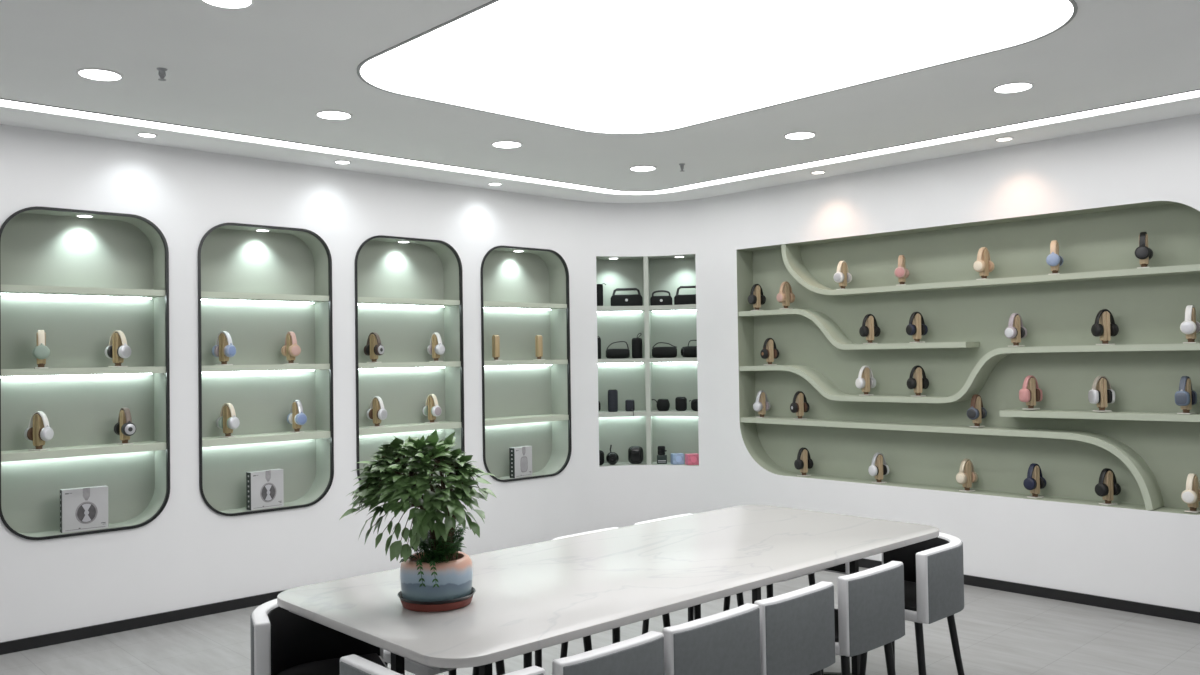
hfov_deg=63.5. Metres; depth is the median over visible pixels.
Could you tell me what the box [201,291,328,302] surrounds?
shelf
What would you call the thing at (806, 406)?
ear cup
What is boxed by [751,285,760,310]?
stand
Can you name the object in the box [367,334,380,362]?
stand
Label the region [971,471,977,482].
ear cup
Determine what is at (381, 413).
ear cup
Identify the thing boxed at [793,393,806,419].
stand
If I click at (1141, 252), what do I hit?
ear cup
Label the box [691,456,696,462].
print
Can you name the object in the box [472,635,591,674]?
dining chair
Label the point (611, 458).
speaker grille
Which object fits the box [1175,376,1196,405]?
headphones
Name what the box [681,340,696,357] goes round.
speaker
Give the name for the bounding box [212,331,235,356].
headphones
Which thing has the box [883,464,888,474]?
ear cup
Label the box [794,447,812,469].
headphones
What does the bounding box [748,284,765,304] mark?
headphones
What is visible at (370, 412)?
ear cup
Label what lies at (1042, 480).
ear cup
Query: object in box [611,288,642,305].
speaker
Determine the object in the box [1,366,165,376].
shelf
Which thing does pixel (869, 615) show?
dining chair
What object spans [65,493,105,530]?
print
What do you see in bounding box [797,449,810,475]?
stand
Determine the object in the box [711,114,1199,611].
wall
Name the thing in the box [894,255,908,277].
headphones
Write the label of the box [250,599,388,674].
chair
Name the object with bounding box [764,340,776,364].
stand
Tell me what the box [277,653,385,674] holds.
seat cushion
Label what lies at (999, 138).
recessed light
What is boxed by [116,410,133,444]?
stand
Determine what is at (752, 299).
ear cup
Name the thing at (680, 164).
sprinkler
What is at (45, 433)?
ear cup
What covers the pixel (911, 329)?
ear cup
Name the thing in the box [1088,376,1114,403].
headphones
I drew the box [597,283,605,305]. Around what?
speaker
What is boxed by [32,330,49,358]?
headphones
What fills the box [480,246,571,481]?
display niche
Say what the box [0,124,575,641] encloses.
wall
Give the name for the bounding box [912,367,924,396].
stand
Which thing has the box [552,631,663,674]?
dining chair
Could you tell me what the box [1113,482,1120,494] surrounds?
ear cup
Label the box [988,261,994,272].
ear cup
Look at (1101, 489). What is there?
ear cup
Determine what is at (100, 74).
recessed light
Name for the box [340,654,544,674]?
chair
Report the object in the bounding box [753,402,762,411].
ear cup
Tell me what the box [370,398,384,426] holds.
stand
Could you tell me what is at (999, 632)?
floor
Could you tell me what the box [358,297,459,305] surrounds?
shelf
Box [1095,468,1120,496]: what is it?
headphones
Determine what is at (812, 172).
recessed light
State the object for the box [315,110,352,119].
recessed light
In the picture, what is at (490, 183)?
recessed light
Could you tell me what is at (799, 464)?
ear cup
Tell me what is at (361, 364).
shelf
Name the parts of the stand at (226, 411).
post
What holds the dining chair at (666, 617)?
on the floor
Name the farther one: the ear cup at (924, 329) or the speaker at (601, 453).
the speaker at (601, 453)
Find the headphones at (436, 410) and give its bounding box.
[422,394,440,416]
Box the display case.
[657,455,666,463]
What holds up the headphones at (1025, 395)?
on the stand at (1031, 385)
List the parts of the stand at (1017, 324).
post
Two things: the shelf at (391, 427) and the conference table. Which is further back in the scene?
the shelf at (391, 427)
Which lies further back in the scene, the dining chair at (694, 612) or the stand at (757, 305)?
the stand at (757, 305)
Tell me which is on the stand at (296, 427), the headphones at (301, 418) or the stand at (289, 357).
the headphones at (301, 418)
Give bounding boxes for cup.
[24,427,32,440]
[33,345,49,358]
[38,427,53,440]
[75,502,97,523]
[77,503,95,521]
[105,345,111,358]
[114,422,119,434]
[117,345,130,357]
[121,423,135,435]
[212,345,218,356]
[216,416,222,428]
[224,345,235,356]
[227,417,239,428]
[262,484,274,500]
[281,345,285,356]
[287,413,291,423]
[288,345,300,355]
[294,413,306,424]
[364,345,369,355]
[367,408,372,419]
[374,344,383,355]
[377,409,386,419]
[422,405,427,415]
[427,344,431,354]
[431,406,440,416]
[435,344,444,354]
[520,456,527,471]
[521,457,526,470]
[748,295,756,303]
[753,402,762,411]
[760,349,768,358]
[761,295,765,304]
[766,401,770,410]
[774,349,778,358]
[776,293,785,302]
[790,293,794,302]
[790,403,798,412]
[794,459,803,469]
[804,402,809,411]
[808,458,812,468]
[834,272,843,282]
[847,273,851,282]
[855,378,864,388]
[859,326,868,336]
[868,465,878,475]
[870,377,875,387]
[874,326,880,336]
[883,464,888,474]
[894,267,905,277]
[906,324,916,335]
[907,378,916,388]
[921,324,927,334]
[922,378,928,388]
[956,472,967,483]
[967,408,979,419]
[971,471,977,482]
[973,260,985,271]
[981,407,986,418]
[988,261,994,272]
[1004,327,1017,338]
[1019,389,1031,401]
[1021,326,1026,338]
[1023,478,1036,489]
[1036,388,1042,401]
[1040,476,1045,488]
[1046,254,1059,265]
[1059,255,1063,266]
[1088,390,1100,403]
[1091,324,1103,336]
[1095,483,1108,496]
[1107,389,1114,402]
[1110,323,1118,335]
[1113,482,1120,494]
[1135,246,1149,258]
[1175,391,1189,405]
[1180,321,1196,333]
[1181,490,1197,503]
[1191,390,1196,404]
[1196,321,1199,333]
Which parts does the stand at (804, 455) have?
post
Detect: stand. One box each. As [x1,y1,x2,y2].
[29,414,48,450]
[34,332,47,368]
[108,333,127,366]
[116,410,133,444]
[216,333,232,364]
[220,405,236,437]
[284,334,298,363]
[290,402,304,432]
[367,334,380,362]
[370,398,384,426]
[425,396,438,423]
[429,334,442,361]
[490,335,501,360]
[533,335,544,359]
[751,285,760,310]
[756,392,767,417]
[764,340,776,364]
[780,283,792,308]
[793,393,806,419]
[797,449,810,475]
[836,262,846,289]
[860,368,872,395]
[863,316,876,343]
[872,455,886,483]
[898,257,905,284]
[909,314,924,342]
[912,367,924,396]
[959,461,974,491]
[969,396,984,426]
[976,249,988,279]
[1008,315,1023,346]
[1023,378,1039,409]
[1027,466,1043,498]
[1048,242,1059,274]
[1093,378,1111,411]
[1096,311,1114,344]
[1099,471,1117,504]
[1137,234,1149,267]
[1177,378,1194,413]
[1183,308,1199,342]
[1184,476,1199,512]
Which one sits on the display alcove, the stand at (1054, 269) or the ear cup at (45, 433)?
the stand at (1054, 269)
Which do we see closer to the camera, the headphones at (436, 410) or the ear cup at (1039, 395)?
the ear cup at (1039, 395)
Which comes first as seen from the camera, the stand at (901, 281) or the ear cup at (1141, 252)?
the ear cup at (1141, 252)
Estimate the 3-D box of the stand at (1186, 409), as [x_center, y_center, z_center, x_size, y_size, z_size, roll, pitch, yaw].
[3.267,0.327,5.402,0.080,0.197,0.064,0,-1,-39]
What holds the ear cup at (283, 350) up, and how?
on the headphones at (294, 349)
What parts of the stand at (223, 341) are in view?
post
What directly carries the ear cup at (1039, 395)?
on the headphones at (1025, 395)
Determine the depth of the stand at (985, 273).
6.23 m
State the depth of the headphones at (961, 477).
6.31 m
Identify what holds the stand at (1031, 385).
on the display alcove
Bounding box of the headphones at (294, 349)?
[281,332,300,356]
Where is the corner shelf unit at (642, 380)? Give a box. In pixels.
[596,254,698,466]
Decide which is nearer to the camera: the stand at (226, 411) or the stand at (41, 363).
the stand at (41, 363)
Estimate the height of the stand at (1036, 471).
0.197 m
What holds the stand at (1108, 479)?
on the display alcove
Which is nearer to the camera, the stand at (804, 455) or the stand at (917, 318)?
the stand at (917, 318)
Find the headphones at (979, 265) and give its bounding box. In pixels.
[973,247,994,272]
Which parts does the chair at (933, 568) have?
leg, leg, seat, panel, leg, backrest, panel, leg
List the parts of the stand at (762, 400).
post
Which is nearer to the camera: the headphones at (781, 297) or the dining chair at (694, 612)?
the dining chair at (694, 612)
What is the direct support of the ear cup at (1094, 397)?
on the headphones at (1094, 397)
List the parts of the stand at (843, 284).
post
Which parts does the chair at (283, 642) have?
panel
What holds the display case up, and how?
on the corner shelf unit at (642, 380)
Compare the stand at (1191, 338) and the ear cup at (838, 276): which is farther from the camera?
the ear cup at (838, 276)
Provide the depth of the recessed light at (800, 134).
5.63 m
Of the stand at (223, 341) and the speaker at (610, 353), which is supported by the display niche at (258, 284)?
the stand at (223, 341)
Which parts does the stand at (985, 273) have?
post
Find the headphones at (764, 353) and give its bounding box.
[760,338,778,358]
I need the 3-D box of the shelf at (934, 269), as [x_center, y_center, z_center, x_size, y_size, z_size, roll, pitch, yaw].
[2.433,-0.535,6.316,0.192,0.409,2.902,0,-2,-43]
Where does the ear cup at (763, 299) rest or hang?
on the headphones at (752, 299)
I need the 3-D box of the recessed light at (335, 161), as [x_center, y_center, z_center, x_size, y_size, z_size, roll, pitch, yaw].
[-1.648,-1.122,6.199,0.108,0.007,0.108,0,-2,-43]
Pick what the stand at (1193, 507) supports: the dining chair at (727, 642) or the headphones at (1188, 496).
the headphones at (1188, 496)
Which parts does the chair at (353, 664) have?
panel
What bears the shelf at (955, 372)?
attached to the display alcove
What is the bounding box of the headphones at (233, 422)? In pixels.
[216,403,239,428]
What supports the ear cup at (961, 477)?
on the headphones at (961, 477)
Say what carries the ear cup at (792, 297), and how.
on the headphones at (781, 297)
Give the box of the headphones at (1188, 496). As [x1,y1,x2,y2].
[1181,473,1199,503]
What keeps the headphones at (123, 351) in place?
on the stand at (116, 339)
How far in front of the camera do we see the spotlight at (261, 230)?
6.17 m
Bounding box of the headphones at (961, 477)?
[956,459,977,483]
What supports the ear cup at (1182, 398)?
on the headphones at (1182, 397)
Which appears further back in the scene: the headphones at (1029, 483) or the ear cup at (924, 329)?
the ear cup at (924, 329)
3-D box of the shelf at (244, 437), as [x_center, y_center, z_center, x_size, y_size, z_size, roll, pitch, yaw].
[-2.148,0.638,6.145,0.846,0.042,0.216,0,-2,-43]
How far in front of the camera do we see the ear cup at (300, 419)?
6.24 m
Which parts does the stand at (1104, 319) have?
post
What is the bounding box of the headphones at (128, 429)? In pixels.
[114,407,135,435]
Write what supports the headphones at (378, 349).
on the stand at (373, 341)
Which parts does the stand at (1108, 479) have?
post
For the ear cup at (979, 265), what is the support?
on the headphones at (979, 265)
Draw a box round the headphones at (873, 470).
[868,452,888,475]
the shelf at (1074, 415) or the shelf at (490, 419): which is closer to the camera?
the shelf at (1074, 415)
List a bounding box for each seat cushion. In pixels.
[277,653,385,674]
[834,609,838,641]
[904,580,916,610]
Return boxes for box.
[60,485,107,532]
[246,469,283,510]
[509,446,531,477]
[671,453,683,464]
[685,453,698,464]
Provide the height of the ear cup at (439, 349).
0.078 m
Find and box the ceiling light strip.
[0,89,1199,192]
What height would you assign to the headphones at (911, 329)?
0.162 m
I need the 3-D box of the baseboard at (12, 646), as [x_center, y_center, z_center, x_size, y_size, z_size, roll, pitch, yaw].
[-3.181,1.619,4.979,8.200,0.062,0.012,0,-2,-43]
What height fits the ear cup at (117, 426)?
0.078 m
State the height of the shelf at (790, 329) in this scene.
0.316 m
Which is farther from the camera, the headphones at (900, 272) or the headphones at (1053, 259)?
the headphones at (900, 272)
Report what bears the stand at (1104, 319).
on the display alcove
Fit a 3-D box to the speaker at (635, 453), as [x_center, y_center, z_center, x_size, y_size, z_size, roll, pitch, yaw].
[0.299,0.984,8.117,0.128,0.148,0.092,-1,-1,2]
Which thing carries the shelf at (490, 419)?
attached to the display niche at (526, 401)
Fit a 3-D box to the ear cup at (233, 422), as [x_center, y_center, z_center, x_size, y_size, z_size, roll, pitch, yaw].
[-2.257,0.526,5.964,0.079,0.078,0.056,0,-2,-43]
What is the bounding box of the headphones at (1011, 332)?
[1004,313,1026,338]
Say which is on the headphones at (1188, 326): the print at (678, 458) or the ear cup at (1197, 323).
the ear cup at (1197, 323)
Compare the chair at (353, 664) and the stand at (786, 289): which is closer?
the chair at (353, 664)
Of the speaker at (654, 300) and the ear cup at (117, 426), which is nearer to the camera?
the ear cup at (117, 426)
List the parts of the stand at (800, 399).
post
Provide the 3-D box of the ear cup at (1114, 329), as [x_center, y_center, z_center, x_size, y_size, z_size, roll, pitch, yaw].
[3.024,-0.045,5.718,0.068,0.078,0.077,0,-2,-43]
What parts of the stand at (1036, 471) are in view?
post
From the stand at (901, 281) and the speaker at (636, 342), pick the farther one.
the speaker at (636, 342)
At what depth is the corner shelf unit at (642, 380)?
8.24 m
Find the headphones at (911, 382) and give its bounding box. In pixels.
[907,365,928,388]
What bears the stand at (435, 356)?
on the display niche at (408, 290)
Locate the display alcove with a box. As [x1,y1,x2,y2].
[736,201,1199,514]
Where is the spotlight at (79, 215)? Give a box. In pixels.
[75,214,93,217]
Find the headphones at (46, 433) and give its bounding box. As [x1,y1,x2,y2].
[24,411,53,440]
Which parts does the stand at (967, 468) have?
post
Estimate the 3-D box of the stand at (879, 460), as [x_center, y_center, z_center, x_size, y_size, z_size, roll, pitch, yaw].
[1.956,0.920,6.796,0.080,0.197,0.064,0,-1,-24]
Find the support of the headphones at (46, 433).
on the stand at (38, 423)
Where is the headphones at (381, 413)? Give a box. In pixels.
[367,396,386,419]
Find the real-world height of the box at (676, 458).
0.088 m
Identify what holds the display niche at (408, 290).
attached to the wall at (192, 554)
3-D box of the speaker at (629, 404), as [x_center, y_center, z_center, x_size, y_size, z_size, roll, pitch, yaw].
[0.250,0.587,8.082,0.078,0.133,0.137,-1,-1,2]
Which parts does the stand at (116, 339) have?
post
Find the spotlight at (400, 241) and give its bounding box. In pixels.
[397,240,409,242]
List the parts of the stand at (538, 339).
post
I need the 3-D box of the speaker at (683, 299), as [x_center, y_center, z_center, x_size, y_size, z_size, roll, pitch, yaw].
[0.746,-0.351,8.039,0.260,0.160,0.100,-1,-1,5]
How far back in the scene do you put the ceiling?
4.81 m
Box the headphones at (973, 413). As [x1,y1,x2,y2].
[967,394,986,419]
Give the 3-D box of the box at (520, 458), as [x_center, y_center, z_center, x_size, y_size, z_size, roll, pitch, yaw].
[-0.616,0.967,7.543,0.056,0.233,0.207,-2,-1,37]
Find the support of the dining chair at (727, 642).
on the floor
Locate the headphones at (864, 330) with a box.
[859,314,880,336]
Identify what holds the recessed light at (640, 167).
in the ceiling
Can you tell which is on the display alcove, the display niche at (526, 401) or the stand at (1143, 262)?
the stand at (1143, 262)
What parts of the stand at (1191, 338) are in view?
post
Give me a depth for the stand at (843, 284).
7.00 m
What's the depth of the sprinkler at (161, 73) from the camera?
4.18 m
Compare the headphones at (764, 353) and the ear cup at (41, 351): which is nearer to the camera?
the ear cup at (41, 351)
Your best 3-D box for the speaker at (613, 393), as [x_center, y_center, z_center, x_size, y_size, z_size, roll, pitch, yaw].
[0.107,0.528,8.099,0.084,0.185,0.084,-1,-1,1]
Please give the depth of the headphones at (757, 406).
7.51 m
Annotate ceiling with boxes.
[0,0,1199,202]
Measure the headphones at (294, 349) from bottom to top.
0.162 m
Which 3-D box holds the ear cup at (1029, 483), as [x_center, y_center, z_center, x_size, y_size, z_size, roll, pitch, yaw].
[2.655,0.904,5.983,0.052,0.078,0.079,0,-2,-43]
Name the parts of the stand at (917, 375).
post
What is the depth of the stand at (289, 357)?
6.26 m
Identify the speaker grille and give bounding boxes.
[608,455,615,462]
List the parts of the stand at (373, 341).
post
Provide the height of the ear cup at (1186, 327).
0.078 m
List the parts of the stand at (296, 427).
post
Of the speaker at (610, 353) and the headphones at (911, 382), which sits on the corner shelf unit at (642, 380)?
the speaker at (610, 353)
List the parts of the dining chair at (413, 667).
seat, leg, leg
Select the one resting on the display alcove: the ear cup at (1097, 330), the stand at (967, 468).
the stand at (967, 468)
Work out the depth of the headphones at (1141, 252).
5.51 m
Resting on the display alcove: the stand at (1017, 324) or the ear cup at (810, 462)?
the stand at (1017, 324)
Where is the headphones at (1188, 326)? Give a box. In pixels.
[1180,305,1199,333]
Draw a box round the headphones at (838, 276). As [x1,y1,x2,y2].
[834,261,851,282]
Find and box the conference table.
[277,505,938,674]
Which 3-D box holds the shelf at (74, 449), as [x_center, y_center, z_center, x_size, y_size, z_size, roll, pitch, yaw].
[-2.905,0.635,5.434,0.846,0.042,0.216,0,-2,-43]
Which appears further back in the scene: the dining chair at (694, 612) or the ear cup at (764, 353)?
the ear cup at (764, 353)
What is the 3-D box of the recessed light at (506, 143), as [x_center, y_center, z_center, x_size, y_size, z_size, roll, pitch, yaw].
[-0.553,-1.148,5.762,0.188,0.007,0.188,0,-2,-43]
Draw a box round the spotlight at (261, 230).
[255,229,269,231]
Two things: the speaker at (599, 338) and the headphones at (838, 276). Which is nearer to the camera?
the headphones at (838, 276)
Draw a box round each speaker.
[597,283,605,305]
[597,336,600,358]
[599,450,603,464]
[606,341,629,358]
[606,445,618,464]
[608,389,617,411]
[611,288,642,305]
[625,400,634,415]
[628,446,642,463]
[632,333,641,357]
[650,290,671,305]
[652,342,676,357]
[652,399,669,410]
[658,446,666,454]
[674,286,695,304]
[675,397,686,410]
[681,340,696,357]
[689,399,697,410]
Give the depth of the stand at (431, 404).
6.99 m
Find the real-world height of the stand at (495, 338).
0.197 m
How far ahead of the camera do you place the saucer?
2.88 m
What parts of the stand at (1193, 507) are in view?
foot plate, post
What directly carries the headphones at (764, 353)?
on the stand at (769, 346)
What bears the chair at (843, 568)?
on the floor
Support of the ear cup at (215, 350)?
on the headphones at (229, 350)
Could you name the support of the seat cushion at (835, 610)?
on the dining chair at (869, 615)
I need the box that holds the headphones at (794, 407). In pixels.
[790,391,809,412]
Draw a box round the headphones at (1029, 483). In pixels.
[1023,463,1045,489]
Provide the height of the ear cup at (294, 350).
0.078 m
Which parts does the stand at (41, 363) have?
post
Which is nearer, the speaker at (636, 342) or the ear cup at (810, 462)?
the ear cup at (810, 462)
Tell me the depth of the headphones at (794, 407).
7.26 m
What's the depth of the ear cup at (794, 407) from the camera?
7.24 m
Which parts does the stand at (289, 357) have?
post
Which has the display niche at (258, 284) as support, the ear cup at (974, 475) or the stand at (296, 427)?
the stand at (296, 427)
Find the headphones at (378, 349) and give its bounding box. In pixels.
[364,332,383,355]
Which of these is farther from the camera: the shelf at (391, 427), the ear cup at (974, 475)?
the shelf at (391, 427)
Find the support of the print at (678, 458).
attached to the box at (676, 458)
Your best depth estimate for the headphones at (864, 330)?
6.83 m
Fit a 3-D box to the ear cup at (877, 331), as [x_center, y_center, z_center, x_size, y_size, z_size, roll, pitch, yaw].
[1.954,-0.044,6.867,0.060,0.078,0.079,0,-2,-43]
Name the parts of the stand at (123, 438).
post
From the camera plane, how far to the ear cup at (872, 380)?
6.86 m
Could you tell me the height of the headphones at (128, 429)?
0.162 m
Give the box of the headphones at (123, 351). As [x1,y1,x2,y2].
[105,330,130,358]
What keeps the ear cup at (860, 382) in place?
on the headphones at (860, 382)
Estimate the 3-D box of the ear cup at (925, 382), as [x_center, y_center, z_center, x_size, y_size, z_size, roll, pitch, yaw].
[2.206,0.312,6.593,0.064,0.078,0.078,0,-2,-43]
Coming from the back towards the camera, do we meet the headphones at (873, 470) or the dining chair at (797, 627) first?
the headphones at (873, 470)
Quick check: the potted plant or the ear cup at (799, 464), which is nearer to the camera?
the potted plant
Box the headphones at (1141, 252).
[1135,232,1152,259]
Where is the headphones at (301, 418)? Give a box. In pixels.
[287,400,306,424]
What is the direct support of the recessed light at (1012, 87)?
in the ceiling
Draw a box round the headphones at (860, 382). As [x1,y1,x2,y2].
[855,366,875,388]
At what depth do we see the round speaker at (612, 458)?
8.05 m
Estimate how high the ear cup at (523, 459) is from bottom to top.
0.124 m
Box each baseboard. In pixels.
[0,589,287,654]
[859,558,1199,623]
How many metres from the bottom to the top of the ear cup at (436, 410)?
0.078 m
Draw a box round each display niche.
[0,206,169,539]
[198,223,333,515]
[355,235,464,496]
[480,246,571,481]
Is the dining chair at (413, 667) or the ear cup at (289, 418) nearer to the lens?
the dining chair at (413, 667)
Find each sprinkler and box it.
[156,68,167,80]
[679,163,684,171]
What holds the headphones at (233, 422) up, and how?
on the stand at (226, 411)
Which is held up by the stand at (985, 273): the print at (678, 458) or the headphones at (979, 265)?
the headphones at (979, 265)
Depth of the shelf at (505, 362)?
7.56 m
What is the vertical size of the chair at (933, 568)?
0.704 m
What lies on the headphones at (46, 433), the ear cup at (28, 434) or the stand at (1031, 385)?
the ear cup at (28, 434)
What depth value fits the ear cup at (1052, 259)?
5.87 m
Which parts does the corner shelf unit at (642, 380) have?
shelf, shelf, shelf, panel, panel, shelf, shelf, shelf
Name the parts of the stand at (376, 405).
post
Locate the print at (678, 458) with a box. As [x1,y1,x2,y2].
[676,456,681,461]
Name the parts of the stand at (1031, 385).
post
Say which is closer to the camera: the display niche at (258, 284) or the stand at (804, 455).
the display niche at (258, 284)
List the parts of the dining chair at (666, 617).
leg, backrest, leg, leg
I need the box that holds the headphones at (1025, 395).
[1019,375,1042,401]
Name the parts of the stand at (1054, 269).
post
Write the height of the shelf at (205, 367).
0.038 m
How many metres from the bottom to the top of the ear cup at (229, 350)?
0.078 m
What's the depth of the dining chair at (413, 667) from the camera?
3.35 m
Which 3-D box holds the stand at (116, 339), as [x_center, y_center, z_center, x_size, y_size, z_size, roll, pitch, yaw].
[-2.768,0.071,5.563,0.080,0.197,0.064,-1,-1,22]
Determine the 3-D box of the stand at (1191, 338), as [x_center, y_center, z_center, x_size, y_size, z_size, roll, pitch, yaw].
[3.284,-0.066,5.385,0.080,0.197,0.064,0,-2,-45]
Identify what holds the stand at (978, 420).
on the display alcove
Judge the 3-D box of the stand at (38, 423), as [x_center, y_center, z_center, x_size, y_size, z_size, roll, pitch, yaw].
[-3.057,0.514,5.277,0.080,0.197,0.064,-1,-1,14]
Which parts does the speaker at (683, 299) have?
handle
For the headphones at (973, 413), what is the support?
on the stand at (978, 420)
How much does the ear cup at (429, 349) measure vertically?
0.078 m
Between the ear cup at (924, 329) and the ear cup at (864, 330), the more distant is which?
the ear cup at (864, 330)
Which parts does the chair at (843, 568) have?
leg, leg, seat, leg, panel, backrest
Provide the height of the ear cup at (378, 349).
0.078 m
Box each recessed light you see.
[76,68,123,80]
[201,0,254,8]
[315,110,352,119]
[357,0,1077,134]
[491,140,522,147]
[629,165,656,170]
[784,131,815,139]
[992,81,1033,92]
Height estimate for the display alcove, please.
1.742 m
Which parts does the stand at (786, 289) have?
post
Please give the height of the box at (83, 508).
0.237 m
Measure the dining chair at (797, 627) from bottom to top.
0.703 m
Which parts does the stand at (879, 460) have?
post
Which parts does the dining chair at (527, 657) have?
leg, leg, leg, leg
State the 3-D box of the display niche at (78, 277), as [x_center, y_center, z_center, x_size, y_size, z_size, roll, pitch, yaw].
[-2.907,0.192,5.437,0.868,1.788,0.232,0,-2,-43]
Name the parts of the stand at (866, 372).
post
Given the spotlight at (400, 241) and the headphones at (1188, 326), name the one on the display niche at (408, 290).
the spotlight at (400, 241)
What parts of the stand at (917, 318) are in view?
post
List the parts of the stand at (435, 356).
post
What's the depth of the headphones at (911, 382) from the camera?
6.56 m
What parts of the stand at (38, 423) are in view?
post, foot plate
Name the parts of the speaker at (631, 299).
handle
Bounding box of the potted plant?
[339,430,495,600]
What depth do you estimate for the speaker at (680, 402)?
8.03 m
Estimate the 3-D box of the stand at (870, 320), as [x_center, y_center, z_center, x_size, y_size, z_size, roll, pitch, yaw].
[1.909,-0.054,6.851,0.080,0.197,0.064,0,-1,-19]
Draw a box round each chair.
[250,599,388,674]
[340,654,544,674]
[383,649,504,674]
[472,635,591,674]
[552,527,670,657]
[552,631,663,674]
[634,513,743,634]
[662,603,760,674]
[723,562,849,610]
[754,581,834,674]
[821,561,904,674]
[859,532,964,674]
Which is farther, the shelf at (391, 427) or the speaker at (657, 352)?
the speaker at (657, 352)
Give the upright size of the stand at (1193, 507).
0.197 m
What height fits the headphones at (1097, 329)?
0.162 m
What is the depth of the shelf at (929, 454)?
6.38 m
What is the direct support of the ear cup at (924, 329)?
on the headphones at (911, 329)
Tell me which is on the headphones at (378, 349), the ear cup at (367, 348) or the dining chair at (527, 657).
the ear cup at (367, 348)
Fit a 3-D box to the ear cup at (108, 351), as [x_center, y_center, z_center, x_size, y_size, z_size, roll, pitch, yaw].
[-2.819,0.083,5.583,0.022,0.078,0.078,-1,-1,22]
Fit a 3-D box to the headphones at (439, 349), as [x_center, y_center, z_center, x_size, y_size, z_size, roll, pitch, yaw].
[-1.193,0.045,7.043,0.139,0.162,0.078,-2,-2,44]
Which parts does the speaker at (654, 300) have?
handle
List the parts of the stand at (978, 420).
post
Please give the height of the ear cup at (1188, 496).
0.078 m
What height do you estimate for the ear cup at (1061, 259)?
0.078 m
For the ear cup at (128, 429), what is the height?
0.078 m
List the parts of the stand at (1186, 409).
post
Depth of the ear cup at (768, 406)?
7.54 m
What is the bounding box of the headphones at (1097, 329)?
[1091,309,1118,336]
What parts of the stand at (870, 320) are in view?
post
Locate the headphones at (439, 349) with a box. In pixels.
[427,333,444,354]
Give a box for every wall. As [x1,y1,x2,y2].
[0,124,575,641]
[571,197,715,533]
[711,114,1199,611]
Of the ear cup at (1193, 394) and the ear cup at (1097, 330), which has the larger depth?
the ear cup at (1097, 330)
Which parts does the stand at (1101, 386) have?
post, foot plate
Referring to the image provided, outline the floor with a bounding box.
[0,567,1199,674]
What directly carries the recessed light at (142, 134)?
attached to the ceiling
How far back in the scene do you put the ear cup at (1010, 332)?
6.05 m
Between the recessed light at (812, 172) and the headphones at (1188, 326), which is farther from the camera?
the recessed light at (812, 172)
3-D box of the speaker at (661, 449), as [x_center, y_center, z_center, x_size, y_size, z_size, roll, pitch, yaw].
[0.520,0.945,8.101,0.076,0.074,0.052,-1,-1,4]
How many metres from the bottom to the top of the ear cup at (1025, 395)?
0.084 m
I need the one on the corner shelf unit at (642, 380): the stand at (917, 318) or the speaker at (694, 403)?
the speaker at (694, 403)
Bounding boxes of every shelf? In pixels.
[1,284,164,297]
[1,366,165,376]
[1,441,165,461]
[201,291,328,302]
[202,364,329,371]
[202,430,330,446]
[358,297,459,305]
[358,361,460,368]
[359,421,461,435]
[483,301,566,308]
[484,359,567,365]
[485,414,568,425]
[738,309,979,349]
[739,343,1199,402]
[740,416,1163,509]
[781,244,1199,295]
[999,409,1199,421]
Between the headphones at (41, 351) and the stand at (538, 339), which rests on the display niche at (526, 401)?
the stand at (538, 339)
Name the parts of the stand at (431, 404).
post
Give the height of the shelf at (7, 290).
0.035 m
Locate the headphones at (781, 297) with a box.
[776,281,794,302]
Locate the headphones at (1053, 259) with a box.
[1046,240,1063,266]
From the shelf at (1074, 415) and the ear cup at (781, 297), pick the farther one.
the ear cup at (781, 297)
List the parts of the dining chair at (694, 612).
leg, backrest, leg, leg, leg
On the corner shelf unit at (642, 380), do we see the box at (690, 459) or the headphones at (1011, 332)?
the box at (690, 459)
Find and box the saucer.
[397,587,475,611]
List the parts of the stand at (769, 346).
post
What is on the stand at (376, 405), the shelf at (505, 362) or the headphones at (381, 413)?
the headphones at (381, 413)
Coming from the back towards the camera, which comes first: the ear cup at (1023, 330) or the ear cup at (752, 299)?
the ear cup at (752, 299)
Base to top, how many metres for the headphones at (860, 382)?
0.162 m
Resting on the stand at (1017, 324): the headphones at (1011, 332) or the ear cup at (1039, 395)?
the headphones at (1011, 332)
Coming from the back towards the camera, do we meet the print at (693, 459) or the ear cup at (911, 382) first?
the print at (693, 459)
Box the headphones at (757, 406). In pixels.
[753,390,770,411]
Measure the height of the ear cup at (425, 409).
0.078 m
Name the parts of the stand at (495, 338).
post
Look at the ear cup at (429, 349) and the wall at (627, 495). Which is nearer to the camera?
the ear cup at (429, 349)
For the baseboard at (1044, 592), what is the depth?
5.72 m
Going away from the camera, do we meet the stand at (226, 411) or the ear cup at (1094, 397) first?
the ear cup at (1094, 397)
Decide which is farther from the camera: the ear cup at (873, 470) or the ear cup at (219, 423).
the ear cup at (873, 470)
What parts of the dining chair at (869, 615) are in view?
seat, leg, backrest, panel, leg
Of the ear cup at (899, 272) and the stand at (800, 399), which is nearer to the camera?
the ear cup at (899, 272)
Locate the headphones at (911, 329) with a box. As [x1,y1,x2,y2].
[906,312,927,335]
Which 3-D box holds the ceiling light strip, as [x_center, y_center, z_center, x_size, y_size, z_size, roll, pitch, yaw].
[0.074,-1.238,2.105,8.190,0.016,7.990,0,-2,-43]
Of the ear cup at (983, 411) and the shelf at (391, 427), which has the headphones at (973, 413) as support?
the ear cup at (983, 411)

